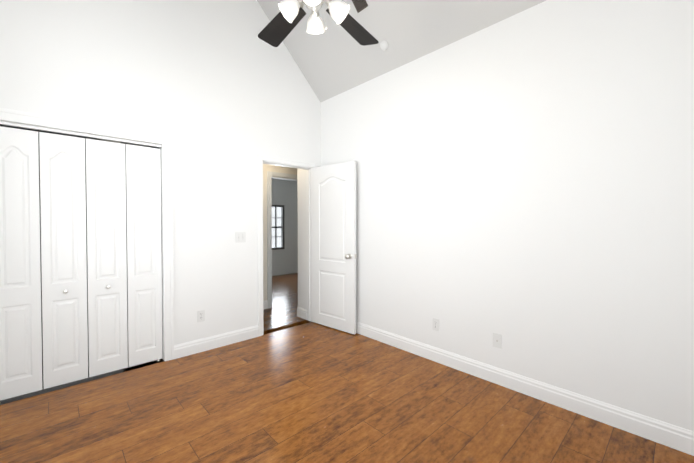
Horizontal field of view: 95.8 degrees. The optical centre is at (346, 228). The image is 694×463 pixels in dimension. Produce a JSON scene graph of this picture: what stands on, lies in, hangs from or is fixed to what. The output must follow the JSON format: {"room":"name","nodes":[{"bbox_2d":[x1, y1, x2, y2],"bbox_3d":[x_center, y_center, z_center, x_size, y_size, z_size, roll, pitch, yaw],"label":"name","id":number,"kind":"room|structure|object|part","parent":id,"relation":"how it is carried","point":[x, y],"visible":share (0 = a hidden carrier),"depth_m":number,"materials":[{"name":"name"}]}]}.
{"room":"empty bedroom","nodes":[
{"label":"empty bedroom","id":0,"kind":"room"},
{"bbox_2d":[0,125,163,404],"bbox_3d":[-2.462,0.069,2.925,1.310,2.600,0.680,-1,1,-43],"label":"closet","id":1,"kind":"structure","parent":0,"point":[31,394],"depth_m":2.92,"materials":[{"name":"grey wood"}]},
{"bbox_2d":[97,139,120,142],"bbox_3d":[-2.387,-0.034,3.122,0.120,2.600,0.870,-1,1,-43],"label":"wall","id":2,"kind":"structure","parent":0,"point":[97,139],"depth_m":2.81,"materials":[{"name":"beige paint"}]},
{"bbox_2d":[0,0,320,359],"bbox_3d":[-1.567,-0.961,3.195,3.440,4.450,0.120,-1,1,-43],"label":"wall","id":3,"kind":"structure","parent":0,"point":[221,93],"depth_m":3.13,"materials":[{"name":"white paint"}]},
{"bbox_2d":[0,126,42,400],"bbox_3d":[-2.486,0.259,2.348,0.270,2.004,0.030,-1,1,-43],"label":"closet door leaf","id":4,"kind":"structure","parent":3,"relation":"in","point":[20,328],"depth_m":2.35,"materials":[{"name":"white paint"}]},
{"bbox_2d":[39,132,87,388],"bbox_3d":[-2.285,0.256,2.536,0.270,2.004,0.030,-1,1,-43],"label":"closet door leaf","id":5,"kind":"structure","parent":3,"relation":"in","point":[63,244],"depth_m":2.52,"materials":[{"name":"white paint"}]},
{"bbox_2d":[0,285,159,402],"bbox_3d":[-2.176,0.882,2.633,1.058,0.784,0.086,-1,1,-43],"label":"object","id":6,"kind":"structure","parent":3,"relation":"in","point":[107,287],"depth_m":2.69,"materials":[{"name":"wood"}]},
{"bbox_2d":[0,108,173,360],"bbox_3d":[-2.163,0.204,2.607,1.274,2.142,0.079,-1,1,-43],"label":"trim","id":7,"kind":"structure","parent":3,"relation":"attached to","point":[48,121],"depth_m":2.95,"materials":[{"name":"white paint"}]},
{"bbox_2d":[86,138,127,376],"bbox_3d":[-2.083,0.253,2.724,0.270,2.004,0.030,-1,1,-43],"label":"closet door leaf","id":8,"kind":"structure","parent":3,"relation":"in","point":[106,243],"depth_m":2.71,"materials":[{"name":"white paint"}]},
{"bbox_2d":[125,144,162,366],"bbox_3d":[-1.881,0.249,2.913,0.270,2.004,0.030,-1,1,-43],"label":"closet door leaf","id":9,"kind":"structure","parent":3,"relation":"in","point":[143,229],"depth_m":2.90,"materials":[{"name":"white paint"}]},
{"bbox_2d":[197,310,204,321],"bbox_3d":[-1.494,0.899,3.208,0.070,0.115,0.008,-1,1,-43],"label":"outlet","id":10,"kind":"object","parent":3,"relation":"attached to","point":[201,316],"visible":1,"depth_m":3.21,"materials":[{"name":"white plastic"}]},
{"bbox_2d":[174,325,258,358],"bbox_3d":[-1.353,1.197,3.339,0.887,0.131,0.016,-1,1,-43],"label":"baseboard","id":11,"kind":"structure","parent":3,"relation":"attached to","point":[208,343],"depth_m":3.29,"materials":[{"name":"white paint"}]},
{"bbox_2d":[235,232,245,242],"bbox_3d":[-1.179,0.100,3.481,0.116,0.115,0.018,-1,1,-43],"label":"switch plate","id":12,"kind":"object","parent":3,"relation":"attached to","point":[240,236],"visible":1,"depth_m":3.48,"materials":[{"name":"white plastic"}]},
{"bbox_2d":[257,155,316,335],"bbox_3d":[-0.760,0.198,3.956,0.844,2.107,0.137,-1,1,-43],"label":"door frame","id":13,"kind":"structure","parent":3,"relation":"attached to","point":[276,161],"depth_m":3.81,"materials":[{"name":"white paint"}]},
{"bbox_2d":[312,161,355,333],"bbox_3d":[-0.178,0.226,3.904,0.725,2.030,0.035,1,1,41],"label":"door","id":14,"kind":"structure","parent":3,"relation":"in","point":[333,244],"depth_m":3.86,"materials":[{"name":"white paint"}]},
{"bbox_2d":[345,253,356,258],"bbox_3d":[0.058,0.329,3.699,0.174,0.066,0.101,-1,1,-43],"label":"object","id":15,"kind":"structure","parent":14,"relation":"attached to","point":[348,256],"depth_m":3.67,"materials":[{"name":"silver metal"}]},
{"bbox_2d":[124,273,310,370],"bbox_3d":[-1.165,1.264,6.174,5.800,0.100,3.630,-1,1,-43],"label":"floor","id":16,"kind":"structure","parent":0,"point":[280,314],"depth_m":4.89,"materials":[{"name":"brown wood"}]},
{"bbox_2d":[263,164,296,300],"bbox_3d":[-0.612,-0.074,5.470,5.920,2.600,0.120,-1,1,-43],"label":"wall","id":17,"kind":"structure","parent":0,"point":[278,169],"depth_m":4.80,"materials":[{"name":"beige paint"}]},
{"bbox_2d":[267,171,296,308],"bbox_3d":[-0.906,0.176,5.189,0.980,2.110,0.135,-1,1,-43],"label":"door frame","id":18,"kind":"structure","parent":17,"relation":"attached to","point":[282,176],"depth_m":4.83,"materials":[{"name":"white wood"}]},
{"bbox_2d":[271,178,297,275],"bbox_3d":[-1.058,-0.099,6.915,4.840,2.600,2.600,-1,1,-43],"label":"wall","id":19,"kind":"structure","parent":0,"point":[285,260],"depth_m":8.08,"materials":[{"name":"white paint"}]},
{"bbox_2d":[272,205,284,249],"bbox_3d":[-1.784,-0.026,7.899,0.420,1.120,0.092,-1,1,-43],"label":"room window","id":20,"kind":"structure","parent":19,"relation":"in","point":[276,226],"depth_m":7.94,"materials":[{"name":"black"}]},
{"bbox_2d":[297,168,306,309],"bbox_3d":[-0.524,-0.056,4.424,0.260,2.600,0.230,-1,1,-43],"label":"wall","id":21,"kind":"structure","parent":0,"point":[302,241],"depth_m":4.34,"materials":[{"name":"white paint"}]},
{"bbox_2d":[263,300,306,319],"bbox_3d":[-1.593,1.187,3.891,2.060,0.131,0.880,-1,1,-43],"label":"baseboard","id":22,"kind":"structure","parent":21,"relation":"attached to","point":[301,312],"depth_m":4.38,"materials":[{"name":"white paint"}]},
{"bbox_2d":[0,322,693,462],"bbox_3d":[-0.205,1.339,1.776,3.440,0.100,3.870,-1,1,-43],"label":"floor","id":23,"kind":"structure","parent":0,"point":[311,392],"depth_m":2.13,"materials":[{"name":"brown wood"}]},
{"bbox_2d":[257,0,545,101],"bbox_3d":[-0.246,-2.354,1.757,3.200,1.395,3.990,-1,1,-43],"label":"ceiling","id":24,"kind":"structure","parent":0,"point":[334,59],"depth_m":3.12,"materials":[{"name":"white paint"}]},
{"bbox_2d":[258,0,378,46],"bbox_3d":[-0.202,-2.020,1.815,1.274,1.785,1.247,-1,1,-43],"label":"ceiling fan","id":25,"kind":"object","parent":24,"relation":"hanging from","point":[282,24],"visible":1,"depth_m":1.97,"materials":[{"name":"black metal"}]},
{"bbox_3d":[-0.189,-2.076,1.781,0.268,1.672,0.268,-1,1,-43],"label":"motor","id":26,"kind":"part","parent":25,"relation":"part of","materials":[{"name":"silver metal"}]},
{"bbox_2d":[352,0,367,12],"bbox_3d":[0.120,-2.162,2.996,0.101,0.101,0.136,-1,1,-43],"label":"blade","id":27,"kind":"object","parent":25,"relation":"attached to","point":[360,5],"visible":1,"depth_m":3.01,"materials":[{"name":"brown wood"}]},
{"bbox_2d":[380,41,388,50],"bbox_3d":[0.377,-1.851,3.177,0.076,0.076,0.092,-1,1,-43],"label":"smoke detector","id":28,"kind":"object","parent":24,"relation":"attached to","point":[384,45],"visible":1,"depth_m":3.16,"materials":[{"name":"white plastic"}]},
{"bbox_2d":[321,0,693,431],"bbox_3d":[1.008,-0.280,2.882,0.120,3.100,3.870,-1,1,-43],"label":"wall","id":29,"kind":"structure","parent":0,"point":[525,184],"depth_m":2.31,"materials":[{"name":"white paint"}]},
{"bbox_2d":[432,318,438,330],"bbox_3d":[0.846,0.916,2.983,0.008,0.115,0.070,-1,1,-43],"label":"electrical outlet","id":30,"kind":"object","parent":29,"relation":"attached to","point":[435,327],"visible":1,"depth_m":2.98,"materials":[{"name":"white plastic"}]},
{"bbox_2d":[493,333,501,348],"bbox_3d":[1.228,0.921,2.567,0.016,0.115,0.070,-1,1,-43],"label":"outlet","id":31,"kind":"object","parent":29,"relation":"attached to","point":[497,340],"visible":1,"depth_m":2.57,"materials":[{"name":"white plastic"}]},
{"bbox_2d":[356,322,693,455],"bbox_3d":[0.916,1.204,2.903,0.020,0.131,3.750,-1,1,-43],"label":"baseboard","id":32,"kind":"structure","parent":29,"relation":"attached to","point":[667,434],"depth_m":2.27,"materials":[{"name":"white paint"}]}
]}

